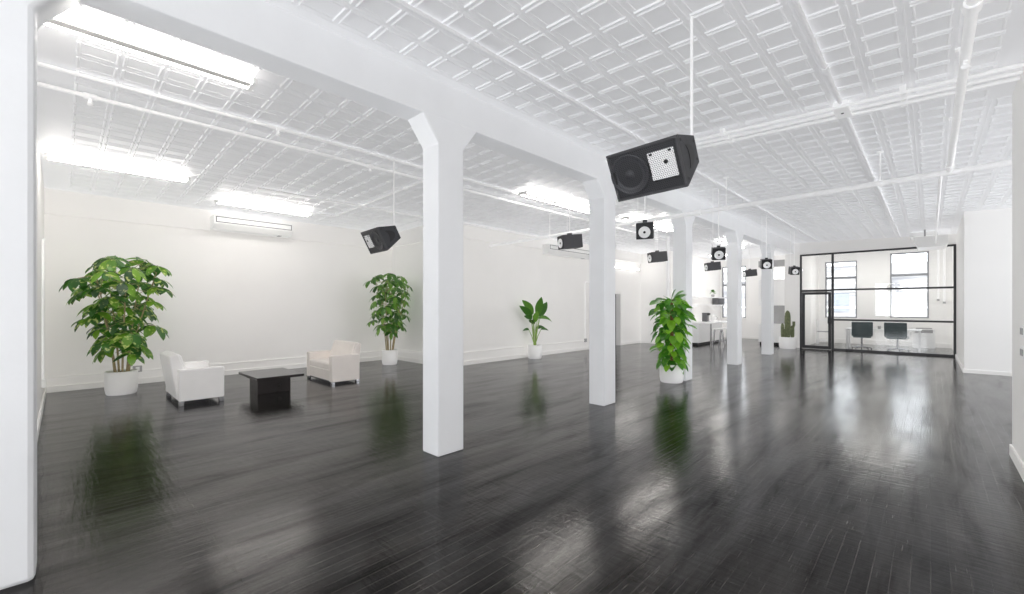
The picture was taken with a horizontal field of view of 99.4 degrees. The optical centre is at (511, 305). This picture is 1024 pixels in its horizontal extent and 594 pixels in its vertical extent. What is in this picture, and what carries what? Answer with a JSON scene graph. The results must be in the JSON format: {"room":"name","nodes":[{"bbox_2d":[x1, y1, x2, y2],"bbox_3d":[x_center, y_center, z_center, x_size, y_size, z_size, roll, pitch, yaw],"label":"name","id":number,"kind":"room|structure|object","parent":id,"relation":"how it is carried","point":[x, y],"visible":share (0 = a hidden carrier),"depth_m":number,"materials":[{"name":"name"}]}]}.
{"room":"studio","nodes":[
{"label":"studio","id":0,"kind":"room"},
{"bbox_2d":[37,136,43,418],"bbox_3d":[-5.771,-0.450,5.123,7.580,4.000,0.200,0,0,44],"label":"wall","id":1,"kind":"structure","parent":0,"point":[40,184],"depth_m":6.03,"materials":[{"name":"white paint"}]},
{"bbox_2d":[37,388,45,441],"bbox_3d":[-5.639,1.495,5.152,7.370,0.110,0.025,0,0,44],"label":"baseboard","id":2,"kind":"structure","parent":1,"relation":"attached to","point":[40,414],"depth_m":5.86,"materials":[{"name":"white paint"}]},
{"bbox_2d":[41,238,45,387],"bbox_3d":[-7.301,0.082,6.772,0.493,2.336,0.051,0,0,44],"label":"conduit","id":3,"kind":"object","parent":1,"relation":"attached to","point":[43,381],"visible":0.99,"depth_m":6.62,"materials":[{"name":"white plastic"}]},
{"bbox_2d":[44,213,391,386],"bbox_3d":[-5.965,-0.450,10.251,0.180,4.000,6.910,0,0,44],"label":"wall","id":4,"kind":"structure","parent":0,"point":[236,297],"depth_m":9.61,"materials":[{"name":"white paint"}]},
{"bbox_2d":[45,350,381,378],"bbox_3d":[-5.892,1.290,10.180,0.022,0.030,6.910,0,0,44],"label":"trim","id":5,"kind":"structure","parent":4,"relation":"attached to","point":[379,350],"depth_m":9.52,"materials":[{"name":"white paint"}]},
{"bbox_2d":[46,356,381,392],"bbox_3d":[-5.891,1.495,10.179,0.025,0.110,6.910,0,0,44],"label":"baseboard","id":6,"kind":"structure","parent":4,"relation":"attached to","point":[50,389],"depth_m":8.75,"materials":[{"name":"white paint"}]},
{"bbox_2d":[44,188,392,249],"bbox_3d":[-5.879,-1.890,10.167,0.060,0.520,6.910,0,0,44],"label":"trim","id":7,"kind":"structure","parent":4,"relation":"attached to","point":[56,202],"depth_m":8.79,"materials":[{"name":"white paint"}]},
{"bbox_2d":[210,214,292,237],"bbox_3d":[-5.875,-1.789,9.864,0.366,0.302,1.590,0,0,44],"label":"air conditioner","id":8,"kind":"object","parent":4,"relation":"attached to","point":[217,222],"visible":1,"depth_m":9.69,"materials":[{"name":"white plastic"}]},
{"bbox_2d":[392,242,422,359],"bbox_3d":[-2.575,-0.450,11.906,2.760,4.000,0.180,0,0,44],"label":"wall","id":9,"kind":"structure","parent":0,"point":[407,260],"depth_m":11.97,"materials":[{"name":"white paint"}]},
{"bbox_2d":[392,226,422,246],"bbox_3d":[-2.572,-1.945,11.736,2.520,0.490,0.060,0,0,44],"label":"trim","id":10,"kind":"structure","parent":9,"relation":"attached to","point":[414,235],"depth_m":11.90,"materials":[{"name":"white paint"}]},
{"bbox_2d":[397,356,422,363],"bbox_3d":[-2.582,1.495,11.770,2.580,0.110,0.025,0,0,44],"label":"baseboard","id":11,"kind":"structure","parent":9,"relation":"attached to","point":[414,360],"depth_m":11.96,"materials":[{"name":"white paint"}]},
{"bbox_2d":[0,337,1023,593],"bbox_3d":[3.626,1.600,8.799,17.000,0.100,28.100,0,0,44],"label":"floor","id":12,"kind":"structure","parent":0,"point":[798,470],"depth_m":3.83,"materials":[{"name":"black wood"}]},
{"bbox_2d":[0,0,79,589],"bbox_3d":[-2.897,-0.195,2.413,0.278,3.490,0.717,0,0,44],"label":"column","id":13,"kind":"structure","parent":12,"relation":"on","point":[20,20],"depth_m":2.39,"materials":[{"name":"white paint"}]},
{"bbox_2d":[59,255,172,395],"bbox_3d":[-6.901,0.332,7.613,1.396,2.435,1.382,0,0,13],"label":"plant","id":14,"kind":"object","parent":12,"relation":"on","point":[131,344],"visible":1,"depth_m":7.44,"materials":[{"name":"green plant"}]},
{"bbox_2d":[160,350,223,406],"bbox_3d":[-5.359,1.153,7.235,1.220,0.794,0.698,0,0,44],"label":"armchair","id":15,"kind":"object","parent":12,"relation":"on","point":[189,380],"visible":1,"depth_m":6.84,"materials":[{"name":"white leather"}]},
{"bbox_2d":[171,351,185,368],"bbox_3d":[-5.477,0.946,7.112,0.920,0.368,0.154,0,0,44],"label":"cushion","id":16,"kind":"object","parent":15,"relation":"on","point":[178,361],"depth_m":6.74,"materials":[{"name":"white leather"}]},
{"bbox_2d":[307,340,360,384],"bbox_3d":[-3.740,1.153,9.158,1.270,0.794,0.678,0,0,44],"label":"armchair","id":17,"kind":"object","parent":12,"relation":"on","point":[341,363],"visible":1,"depth_m":8.85,"materials":[{"name":"beige leather"}]},
{"bbox_2d":[310,357,328,369],"bbox_3d":[-3.829,1.205,9.065,1.000,0.150,0.420,0,0,44],"label":"seat cushion","id":18,"kind":"object","parent":17,"relation":"on","point":[317,363],"depth_m":8.99,"materials":[{"name":"beige leather"}]},
{"bbox_2d":[330,340,354,355],"bbox_3d":[-3.628,0.946,9.274,0.970,0.368,0.154,0,0,44],"label":"cushion","id":19,"kind":"object","parent":17,"relation":"on","point":[340,347],"depth_m":9.25,"materials":[{"name":"beige leather"}]},
{"bbox_2d":[363,273,412,364],"bbox_3d":[-3.235,0.355,11.428,1.194,2.389,1.289,0,0,7],"label":"plant","id":20,"kind":"object","parent":12,"relation":"on","point":[389,356],"visible":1,"depth_m":11.30,"materials":[{"name":"green plant"}]},
{"bbox_2d":[408,112,475,456],"bbox_3d":[-0.737,-0.195,4.652,0.278,3.490,0.729,0,0,44],"label":"column","id":21,"kind":"structure","parent":12,"relation":"on","point":[443,142],"depth_m":4.53,"materials":[{"name":"white paint"}]},
{"bbox_2d":[520,297,551,358],"bbox_3d":[0.616,0.643,12.758,1.073,1.814,0.449,0,0,-23],"label":"potted plant","id":22,"kind":"object","parent":12,"relation":"on","point":[534,350],"visible":1,"depth_m":12.72,"materials":[{"name":"plant"}]},
{"bbox_2d":[528,344,541,358],"bbox_3d":[0.676,1.350,12.799,0.420,0.400,0.420,0,0,44],"label":"pot","id":23,"kind":"object","parent":22,"relation":"on","point":[534,350],"depth_m":12.62,"materials":[{"name":"white ceramic"}]},
{"bbox_2d":[583,179,616,405],"bbox_3d":[1.438,-0.195,6.906,0.278,3.490,0.729,0,0,44],"label":"column","id":24,"kind":"structure","parent":12,"relation":"on","point":[602,196],"depth_m":6.79,"materials":[{"name":"white paint"}]},
{"bbox_2d":[666,236,669,317],"bbox_3d":[5.039,-0.343,14.037,0.180,3.786,0.176,0,0,44],"label":"standpipe","id":25,"kind":"object","parent":12,"relation":"on","point":[667,237],"visible":0.41,"depth_m":13.99,"materials":[{"name":"metal"}]},
{"bbox_2d":[648,289,696,383],"bbox_3d":[3.231,0.607,8.768,0.962,1.887,0.766,0,0,44],"label":"potted plant","id":26,"kind":"object","parent":12,"relation":"on","point":[672,367],"visible":1,"depth_m":8.67,"materials":[{"name":"green plant"}]},
{"bbox_2d":[660,363,683,383],"bbox_3d":[3.251,1.365,8.842,0.464,0.370,0.464,0,0,44],"label":"pot","id":27,"kind":"object","parent":26,"relation":"on","point":[674,375],"depth_m":8.64,"materials":[{"name":"white ceramic"}]},
{"bbox_2d":[669,211,695,380],"bbox_3d":[3.596,-0.195,9.142,0.278,3.490,0.729,0,0,44],"label":"column","id":28,"kind":"structure","parent":12,"relation":"on","point":[682,226],"depth_m":9.02,"materials":[{"name":"white paint"}]},
{"bbox_2d":[692,320,726,345],"bbox_3d":[8.041,1.100,17.984,1.400,0.900,2.750,0,0,44],"label":"kitchen island","id":29,"kind":"object","parent":12,"relation":"on","point":[703,334],"depth_m":17.15,"materials":[{"name":"white wood"}]},
{"bbox_2d":[702,313,709,321],"bbox_3d":[8.086,0.470,18.044,0.280,0.360,0.240,0,0,44],"label":"coffee machine","id":30,"kind":"object","parent":29,"relation":"on","point":[705,316],"visible":0.96,"depth_m":17.97,"materials":[{"name":"silver metal"}]},
{"bbox_2d":[692,320,726,323],"bbox_3d":[8.041,0.670,17.984,1.400,0.040,2.750,0,0,44],"label":"countertop","id":31,"kind":"structure","parent":29,"relation":"on","point":[699,321],"depth_m":17.03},
{"bbox_2d":[712,328,724,347],"bbox_3d":[7.722,1.201,16.242,0.408,0.702,0.408,0,0,33],"label":"bar stool","id":32,"kind":"object","parent":12,"relation":"on","point":[714,329],"visible":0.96,"depth_m":16.19,"materials":[{"name":"white plastic"}]},
{"bbox_2d":[725,231,743,364],"bbox_3d":[5.918,-0.195,11.549,0.278,3.490,0.729,0,0,44],"label":"column","id":33,"kind":"structure","parent":12,"relation":"on","point":[733,239],"depth_m":11.42,"materials":[{"name":"white paint"}]},
{"bbox_2d":[760,244,774,354],"bbox_3d":[8.188,-0.195,13.902,0.278,3.490,0.729,0,0,44],"label":"column","id":34,"kind":"structure","parent":12,"relation":"on","point":[767,275],"depth_m":13.79,"materials":[{"name":"white paint"}]},
{"bbox_2d":[758,260,784,344],"bbox_3d":[10.517,-0.125,17.367,1.020,3.350,0.600,0,0,44],"label":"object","id":35,"kind":"object","parent":12,"relation":"on","point":[779,273],"visible":0.27,"depth_m":17.11,"materials":[{"name":"white"}]},
{"bbox_2d":[779,310,795,348],"bbox_3d":[10.015,0.860,15.766,0.540,1.380,0.540,0,0,44],"label":"potted cactus","id":36,"kind":"object","parent":12,"relation":"on","point":[785,341],"visible":0.99,"depth_m":15.70,"materials":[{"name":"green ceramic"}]},
{"bbox_2d":[779,336,795,348],"bbox_3d":[10.015,1.340,15.766,0.540,0.420,0.540,0,0,44],"label":"pot","id":37,"kind":"object","parent":36,"relation":"on","point":[785,342],"depth_m":15.56,"materials":[{"name":"white ceramic"}]},
{"bbox_2d":[785,243,799,347],"bbox_3d":[10.522,-0.450,16.222,0.478,4.000,0.440,0,0,44],"label":"wall pier","id":38,"kind":"object","parent":12,"relation":"on","point":[792,282],"visible":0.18,"depth_m":16.01,"materials":[{"name":"white paint"}]},
{"bbox_2d":[816,319,827,343],"bbox_3d":[12.595,1.050,17.446,0.540,1.000,0.440,0,0,44],"label":"shelf","id":39,"kind":"object","parent":12,"relation":"on","point":[818,320],"visible":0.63,"depth_m":17.47,"materials":[{"name":"grey plastic"}]},
{"bbox_2d":[850,322,873,349],"bbox_3d":[12.283,1.052,15.236,0.651,0.997,0.638,0,0,37],"label":"office chair","id":40,"kind":"object","parent":12,"relation":"on","point":[861,330],"visible":0.95,"depth_m":15.04,"materials":[{"name":"teal leather"}]},
{"bbox_2d":[800,244,955,356],"bbox_3d":[12.002,-0.160,14.522,4.012,3.420,0.151,0,0,44],"label":"glass wall","id":41,"kind":"structure","parent":12,"relation":"on","point":[830,292],"depth_m":15.06,"materials":[{"name":"black paint"}]},
{"bbox_2d":[845,328,921,352],"bbox_3d":[13.043,1.183,15.276,2.000,0.735,0.720,0,0,44],"label":"office desk","id":42,"kind":"object","parent":12,"relation":"on","point":[847,329],"visible":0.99,"depth_m":14.91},
{"bbox_2d":[884,322,910,351],"bbox_3d":[12.903,1.052,14.527,0.638,0.997,0.652,0,0,-37],"label":"office chair","id":43,"kind":"object","parent":12,"relation":"on","point":[892,330],"visible":0.94,"depth_m":14.38,"materials":[{"name":"teal leather"}]},
{"bbox_2d":[913,328,934,348],"bbox_3d":[15.109,1.180,15.919,0.600,0.740,0.326,0,0,44],"label":"base cabinet","id":44,"kind":"object","parent":12,"relation":"on","point":[927,334],"visible":0.92,"depth_m":15.77,"materials":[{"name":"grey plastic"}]},
{"bbox_2d":[915,329,932,332],"bbox_3d":[14.999,0.930,15.805,0.480,0.120,0.008,0,0,44],"label":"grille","id":45,"kind":"object","parent":44,"relation":"attached to","point":[923,330],"depth_m":15.77,"materials":[{"name":"plastic"}]},
{"bbox_2d":[37,0,1023,260],"bbox_3d":[3.626,-2.294,8.799,17.000,0.512,28.100,0,0,44],"label":"ceiling","id":46,"kind":"structure","parent":0,"point":[55,47],"depth_m":4.82,"materials":[{"name":"white metal"}]},
{"bbox_2d":[43,152,190,182],"bbox_3d":[-5.870,-2.097,6.546,0.220,0.128,1.630,0,0,44],"label":"strip light","id":47,"kind":"object","parent":46,"relation":"attached to","point":[46,156],"visible":1,"depth_m":6.45,"materials":[{"name":"white"}]},
{"bbox_2d":[44,15,257,91],"bbox_3d":[-3.062,-2.219,3.768,0.220,0.128,1.470,0,0,44],"label":"strip light","id":48,"kind":"object","parent":46,"relation":"attached to","point":[99,34],"visible":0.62,"depth_m":3.69,"materials":[{"name":"white"}]},
{"bbox_2d":[214,199,312,216],"bbox_3d":[-5.112,-2.060,9.032,0.220,0.128,1.800,0,0,44],"label":"strip light","id":49,"kind":"object","parent":46,"relation":"attached to","point":[241,204],"visible":1,"depth_m":8.95,"materials":[{"name":"white"}]},
{"bbox_2d":[361,161,400,253],"bbox_3d":[-2.086,-1.540,6.875,0.403,1.398,0.621,0,0,-41],"label":"loudspeaker","id":50,"kind":"object","parent":46,"relation":"hanging from","point":[378,239],"visible":1,"depth_m":6.71,"materials":[{"name":"grey paint"}]},
{"bbox_2d":[362,229,385,252],"bbox_3d":[-2.163,-1.015,6.809,0.165,0.308,0.577,0,0,-41],"label":"grille","id":51,"kind":"object","parent":50,"relation":"attached to","point":[375,239],"depth_m":6.75,"materials":[{"name":"black metal"}]},
{"bbox_2d":[69,4,759,253],"bbox_3d":[1.104,-2.188,11.965,6.989,0.228,18.585,0,0,44],"label":"ceiling tiles","id":52,"kind":"structure","parent":46,"relation":"attached to","point":[80,6],"depth_m":6.70,"materials":[{"name":"white metal"}]},
{"bbox_2d":[37,61,635,225],"bbox_3d":[-0.120,-2.179,8.315,0.056,0.118,12.200,0,0,44],"label":"sprinkler line","id":53,"kind":"object","parent":52,"relation":"attached to","point":[278,129],"visible":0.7,"depth_m":5.04,"materials":[{"name":"metal"}]},
{"bbox_2d":[257,187,422,217],"bbox_3d":[-3.099,-2.085,9.174,0.058,0.058,4.100,0,0,44],"label":"conduit","id":54,"kind":"object","parent":52,"relation":"attached to","point":[258,188],"visible":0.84,"depth_m":8.68,"materials":[{"name":"metal"}]},
{"bbox_2d":[274,181,422,216],"bbox_3d":[-3.098,-2.150,8.249,4.115,0.157,1.330,0,0,44],"label":"conduit","id":55,"kind":"object","parent":52,"relation":"attached to","point":[405,187],"visible":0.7,"depth_m":9.20,"materials":[{"name":"metal"}]},
{"bbox_2d":[37,81,669,241],"bbox_3d":[0.307,-2.125,9.291,0.064,0.122,14.200,0,0,44],"label":"sprinkler line","id":56,"kind":"object","parent":52,"relation":"attached to","point":[91,97],"visible":0.92,"depth_m":5.43,"materials":[{"name":"metal"}]},
{"bbox_2d":[463,223,556,240],"bbox_3d":[0.219,-2.110,12.642,0.075,0.075,4.700,0,0,44],"label":"conduit","id":57,"kind":"object","parent":52,"relation":"attached to","point":[486,227],"visible":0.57,"depth_m":12.11,"materials":[{"name":"metal"}]},
{"bbox_2d":[621,216,638,220],"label":"strip light","id":58,"kind":"object","parent":52,"relation":"attached to","point":[628,218],"depth_m":10.77,"materials":[{"name":"white"}]},
{"bbox_2d":[654,224,672,231],"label":"strip light","id":59,"kind":"object","parent":52,"relation":"attached to","point":[655,226],"depth_m":12.18,"materials":[{"name":"white"}]},
{"bbox_2d":[80,0,793,253],"bbox_3d":[2.002,-2.135,7.490,0.280,0.430,23.960,0,0,44],"label":"beam","id":60,"kind":"structure","parent":46,"relation":"attached to","point":[259,33],"depth_m":3.87,"materials":[{"name":"white paint"}]},
{"bbox_2d":[518,191,588,212],"bbox_3d":[1.059,-2.195,9.192,0.220,0.128,2.500,0,0,44],"label":"strip light","id":61,"kind":"object","parent":46,"relation":"attached to","point":[523,193],"visible":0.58,"depth_m":8.91,"materials":[{"name":"white"}]},
{"bbox_2d":[557,192,582,249],"bbox_3d":[1.150,-1.695,8.622,0.453,1.148,0.255,0,0,-19],"label":"monitor speaker","id":62,"kind":"object","parent":46,"relation":"hanging from","point":[569,241],"visible":1,"depth_m":8.52},
{"bbox_2d":[392,0,819,242],"bbox_3d":[2.754,-2.219,6.931,0.056,0.116,23.400,0,0,44],"label":"conduit","id":63,"kind":"object","parent":46,"relation":"attached to","point":[470,42],"visible":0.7,"depth_m":4.21,"materials":[{"name":"metal"}]},
{"bbox_2d":[636,196,653,239],"bbox_3d":[1.936,-1.623,6.312,0.235,1.329,0.269,0,0,22],"label":"monitor speaker","id":64,"kind":"object","parent":46,"relation":"hanging from","point":[644,230],"visible":0.91,"depth_m":6.22},
{"bbox_2d":[284,0,1012,242],"bbox_3d":[5.045,-2.234,7.444,3.939,0.135,19.500,0,0,44],"label":"ceiling tiles","id":65,"kind":"structure","parent":46,"relation":"attached to","point":[950,12],"depth_m":4.41,"materials":[{"name":"white metal"}]},
{"bbox_2d":[606,16,698,201],"bbox_3d":[1.112,-1.546,3.436,0.592,1.372,0.443,0,0,43],"label":"loudspeaker","id":66,"kind":"object","parent":46,"relation":"hanging from","point":[669,163],"visible":1,"depth_m":3.32,"materials":[{"name":"grey paint"}]},
{"bbox_2d":[609,138,684,198],"bbox_3d":[1.034,-1.045,3.350,0.544,0.328,0.185,0,0,44],"label":"grille","id":67,"kind":"object","parent":66,"relation":"attached to","point":[658,166],"depth_m":3.32,"materials":[{"name":"black metal"}]},
{"bbox_2d":[647,250,667,262],"bbox_3d":[3.741,-1.701,11.301,0.440,1.126,0.255,-6,1,-8],"label":"monitor speaker","id":68,"kind":"object","parent":46,"relation":"hanging from","point":[657,256],"visible":0.96,"depth_m":11.19},
{"bbox_2d":[660,220,667,228],"bbox_3d":[3.970,-2.142,11.316,0.210,0.260,0.210,0,0,44],"label":"globe lamp","id":69,"kind":"object","parent":46,"relation":"attached to","point":[664,224],"visible":0.86,"depth_m":11.24,"materials":[{"name":"glass"}]},
{"bbox_2d":[704,236,720,270],"bbox_3d":[6.527,-1.701,14.121,0.453,1.139,0.255,0,0,-2],"label":"monitor speaker","id":70,"kind":"object","parent":46,"relation":"hanging from","point":[712,265],"visible":0.99,"depth_m":14.00},
{"bbox_2d":[711,189,725,259],"bbox_3d":[4.043,-1.588,8.501,0.235,1.399,0.269,0,0,20],"label":"monitor speaker","id":71,"kind":"object","parent":46,"relation":"hanging from","point":[717,253],"visible":1,"depth_m":8.42},
{"bbox_2d":[743,248,756,276],"bbox_3d":[9.322,-1.701,17.004,0.453,1.139,0.255,0,0,2],"label":"monitor speaker","id":72,"kind":"object","parent":46,"relation":"hanging from","point":[746,273],"visible":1,"depth_m":16.88},
{"bbox_2d":[490,151,1011,246],"bbox_3d":[4.137,-1.938,7.334,13.131,0.672,0.106,0,0,44],"label":"sprinkler","id":73,"kind":"object","parent":46,"relation":"hanging from","point":[879,183],"visible":0.79,"depth_m":6.79,"materials":[{"name":"metal"}]},
{"bbox_2d":[760,215,771,268],"bbox_3d":[6.423,-1.605,10.964,0.235,1.364,0.269,0,0,21],"label":"monitor speaker","id":74,"kind":"object","parent":46,"relation":"hanging from","point":[766,263],"visible":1,"depth_m":10.89},
{"bbox_2d":[788,231,799,274],"bbox_3d":[8.609,-1.613,13.247,0.235,1.350,0.269,0,0,14],"label":"monitor speaker","id":75,"kind":"object","parent":46,"relation":"hanging from","point":[792,270],"visible":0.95,"depth_m":13.22},
{"bbox_2d":[605,62,1023,161],"bbox_3d":[2.960,-2.184,5.232,4.196,0.194,0.060,0,0,44],"label":"conduit","id":76,"kind":"object","parent":46,"relation":"attached to","point":[902,91],"visible":0.72,"depth_m":4.48,"materials":[{"name":"metal"}]},
{"bbox_2d":[832,99,851,118],"bbox_3d":[3.648,-2.165,4.790,0.140,0.089,0.320,0,0,44],"label":"junction box","id":77,"kind":"object","parent":46,"relation":"attached to","point":[840,113],"visible":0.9,"depth_m":4.75,"materials":[{"name":"metal"}]},
{"bbox_2d":[791,0,900,237],"bbox_3d":[4.287,-2.187,5.452,0.058,0.058,23.400,0,0,44],"label":"conduit","id":78,"kind":"object","parent":46,"relation":"attached to","point":[825,69],"visible":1,"depth_m":4.10,"materials":[{"name":"metal"}]},
{"bbox_2d":[696,76,1019,149],"bbox_3d":[3.182,-2.184,5.462,4.196,0.194,0.060,0,0,44],"label":"conduit","id":79,"kind":"object","parent":46,"relation":"attached to","point":[904,103],"visible":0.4,"depth_m":4.71,"materials":[{"name":"metal"}]},
{"bbox_2d":[696,69,1022,145],"bbox_3d":[3.074,-2.184,5.350,4.196,0.194,0.060,0,0,44],"label":"conduit","id":80,"kind":"object","parent":46,"relation":"attached to","point":[905,97],"visible":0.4,"depth_m":4.57,"materials":[{"name":"metal"}]},
{"bbox_2d":[910,230,948,250],"bbox_3d":[12.292,-1.940,12.805,0.810,0.507,1.100,0,0,44],"label":"air conditioner","id":81,"kind":"object","parent":46,"relation":"hanging from","point":[924,240],"visible":0.89,"depth_m":12.49,"materials":[{"name":"white plastic"}]},
{"bbox_2d":[921,246,942,248],"bbox_3d":[12.186,-1.689,12.595,0.450,0.006,0.550,0,0,44],"label":"grille","id":82,"kind":"object","parent":81,"relation":"attached to","point":[922,247],"depth_m":12.55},
{"bbox_2d":[934,176,941,243],"bbox_3d":[9.272,-1.978,9.466,0.060,0.423,10.100,0,0,44],"label":"pipe","id":83,"kind":"object","parent":46,"relation":"hanging from","point":[940,177],"visible":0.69,"depth_m":7.57,"materials":[{"name":"metal"}]},
{"bbox_2d":[945,0,983,172],"bbox_3d":[1.362,-1.941,1.152,0.087,0.492,12.750,0,0,44],"label":"pipe","id":84,"kind":"object","parent":46,"relation":"hanging from","point":[970,9],"visible":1,"depth_m":3.17,"materials":[{"name":"metal"}]},
{"bbox_2d":[959,95,1011,209],"bbox_3d":[8.899,-2.116,5.949,3.634,0.125,7.300,0,0,44],"label":"ceiling tiles","id":85,"kind":"structure","parent":46,"relation":"attached to","point":[996,107],"depth_m":6.86,"materials":[{"name":"white metal"}]},
{"bbox_2d":[463,238,639,360],"bbox_3d":[1.863,-0.450,14.648,0.180,4.000,9.930,0,0,44],"label":"wall","id":86,"kind":"structure","parent":0,"point":[496,280],"depth_m":13.01,"materials":[{"name":"white paint"}]},
{"bbox_2d":[463,340,583,352],"bbox_3d":[0.467,1.220,13.056,0.022,0.030,6.060,0,0,44],"label":"trim","id":87,"kind":"structure","parent":86,"relation":"attached to","point":[581,340],"depth_m":12.54,"materials":[{"name":"white paint"}]},
{"bbox_2d":[463,340,640,365],"bbox_3d":[1.866,1.495,14.503,0.025,0.110,10.135,0,0,44],"label":"baseboard","id":88,"kind":"structure","parent":86,"relation":"attached to","point":[486,360],"depth_m":12.84,"materials":[{"name":"white paint"}]},
{"bbox_2d":[463,222,641,263],"bbox_3d":[1.866,-1.985,14.478,0.060,0.450,10.170,0,0,44],"label":"trim","id":89,"kind":"structure","parent":86,"relation":"attached to","point":[469,232],"depth_m":12.57,"materials":[{"name":"white paint"}]},
{"bbox_2d":[542,244,588,259],"bbox_3d":[1.859,-1.754,14.222,0.286,0.312,2.350,0,0,44],"label":"air conditioner","id":90,"kind":"object","parent":86,"relation":"attached to","point":[549,249],"visible":0.78,"depth_m":13.91,"materials":[{"name":"white plastic"}]},
{"bbox_2d":[584,281,588,341],"bbox_3d":[2.941,0.206,15.602,0.053,2.128,1.160,0,0,44],"label":"conduit","id":91,"kind":"object","parent":86,"relation":"attached to","point":[585,339],"visible":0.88,"depth_m":15.22,"materials":[{"name":"grey plastic"}]},
{"bbox_2d":[615,291,621,344],"bbox_3d":[3.907,0.490,16.622,0.020,2.120,1.190,0,0,44],"label":"doorway","id":92,"kind":"structure","parent":86,"relation":"in","point":[616,292],"depth_m":16.96,"materials":[{"name":"white paint"}]},
{"bbox_2d":[615,266,638,270],"bbox_3d":[4.532,-1.495,17.235,0.070,0.090,2.000,0,0,44],"label":"wall lamp","id":93,"kind":"object","parent":86,"relation":"attached to","point":[618,267],"visible":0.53,"depth_m":17.25,"materials":[{"name":"white plastic"}]},
{"bbox_2d":[615,294,615,343],"bbox_3d":[3.255,0.250,17.286,1.480,2.600,1.800,0,0,44],"label":"wall","id":94,"kind":"structure","parent":0,"point":[615,294],"depth_m":17.51,"materials":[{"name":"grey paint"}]},
{"bbox_2d":[640,251,719,341],"bbox_3d":[7.823,-0.450,19.896,1.470,4.000,5.900,0,0,44],"label":"wall","id":95,"kind":"structure","parent":0,"point":[652,275],"depth_m":18.09,"materials":[{"name":"white paint"}]},
{"bbox_2d":[692,296,724,298],"bbox_3d":[8.946,-0.355,19.785,0.300,0.090,3.500,0,0,44],"label":"wall shelf","id":96,"kind":"object","parent":95,"relation":"attached to","point":[693,297],"visible":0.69,"depth_m":19.36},
{"bbox_3d":[8.946,-0.005,19.785,0.300,0.090,3.500,0,0,44],"label":"wall shelf","id":97,"kind":"object","parent":95,"relation":"attached to","visible":0},
{"bbox_2d":[712,298,724,304],"bbox_3d":[9.852,-0.207,20.689,0.290,0.315,0.840,0,0,44],"label":"microwave","id":98,"kind":"object","parent":97,"relation":"on","point":[715,301],"visible":1,"depth_m":20.45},
{"bbox_2d":[802,255,818,344],"bbox_3d":[11.940,-0.450,17.453,0.148,4.000,3.300,0,0,44],"label":"wall","id":99,"kind":"structure","parent":0,"point":[810,264],"depth_m":17.47,"materials":[{"name":"white paint"}]},
{"bbox_2d":[720,246,951,342],"bbox_3d":[13.281,-0.450,18.625,8.150,4.000,0.250,0,0,44],"label":"wall","id":100,"kind":"structure","parent":0,"point":[873,268],"depth_m":17.35,"materials":[{"name":"white paint"}]},
{"bbox_2d":[721,266,746,318],"bbox_3d":[10.721,-0.635,20.963,1.160,2.530,0.180,0,0,44],"label":"window","id":101,"kind":"structure","parent":100,"relation":"in","point":[723,284],"depth_m":21.29,"materials":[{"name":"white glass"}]},
{"bbox_2d":[824,261,857,318],"bbox_3d":[13.704,-0.650,18.085,1.150,2.400,0.180,0,0,44],"label":"window","id":102,"kind":"structure","parent":100,"relation":"in","point":[826,263],"depth_m":18.07,"materials":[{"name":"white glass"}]},
{"bbox_2d":[742,336,951,347],"bbox_3d":[13.441,1.460,18.280,7.160,0.180,0.025,0,0,44],"label":"baseboard","id":103,"kind":"structure","parent":100,"relation":"attached to","point":[852,341],"depth_m":17.21,"materials":[{"name":"white paint"}]},
{"bbox_2d":[889,251,929,319],"bbox_3d":[15.216,-0.765,16.626,1.180,2.570,0.180,0,0,44],"label":"window","id":104,"kind":"structure","parent":100,"relation":"in","point":[927,252],"depth_m":16.59,"materials":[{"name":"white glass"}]},
{"bbox_2d":[937,250,939,300],"bbox_3d":[15.739,-1.183,16.024,0.080,2.005,0.084,0,0,44],"label":"pipe","id":105,"kind":"object","parent":100,"relation":"attached to","point":[938,299],"visible":0.75,"depth_m":16.00,"materials":[{"name":"grey plastic"}]},
{"bbox_2d":[943,249,945,303],"bbox_3d":[15.854,-1.130,15.913,0.080,2.100,0.084,0,0,44],"label":"pipe","id":106,"kind":"object","parent":100,"relation":"attached to","point":[944,302],"visible":0.83,"depth_m":15.89,"materials":[{"name":"grey plastic"}]},
{"bbox_2d":[800,234,955,254],"bbox_3d":[12.034,-2.163,14.555,4.012,0.575,0.160,0,0,44],"label":"wall header","id":107,"kind":"structure","parent":0,"point":[895,242],"depth_m":14.72,"materials":[{"name":"white paint"}]},
{"bbox_2d":[952,214,963,367],"bbox_3d":[13.462,-0.450,13.017,0.180,4.000,8.070,0,0,44],"label":"wall","id":108,"kind":"structure","parent":0,"point":[960,233],"depth_m":11.69,"materials":[{"name":"white paint"}]},
{"bbox_2d":[964,208,1011,371],"bbox_3d":[11.951,-0.450,8.743,3.940,4.000,0.180,0,0,44],"label":"wall","id":109,"kind":"structure","parent":0,"point":[987,233],"depth_m":9.78,"materials":[{"name":"white paint"}]},
{"bbox_2d":[955,354,1011,375],"bbox_3d":[13.332,1.505,10.193,3.965,0.090,4.235,0,0,44],"label":"baseboard","id":110,"kind":"structure","parent":109,"relation":"attached to","point":[1000,373],"depth_m":9.83,"materials":[{"name":"white paint"}]},
{"bbox_2d":[1012,67,1023,463],"bbox_3d":[1.056,-0.450,0.093,0.180,4.000,12.000,0,0,44],"label":"wall","id":111,"kind":"structure","parent":0,"point":[1018,93],"depth_m":4.15,"materials":[{"name":"white paint"}]},
{"bbox_2d":[1009,444,1023,481],"bbox_3d":[1.132,1.490,0.171,0.218,0.120,11.818,0,0,44],"label":"baseboard","id":112,"kind":"structure","parent":111,"relation":"attached to","point":[1013,454],"depth_m":4.12,"materials":[{"name":"white paint"}]},
{"label":"outside","id":113,"kind":"structure","parent":0,"visible":0},
{"bbox_2d":[724,262,926,316],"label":"window","id":114,"kind":"structure","parent":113,"point":[904,304],"depth_m":25.48,"materials":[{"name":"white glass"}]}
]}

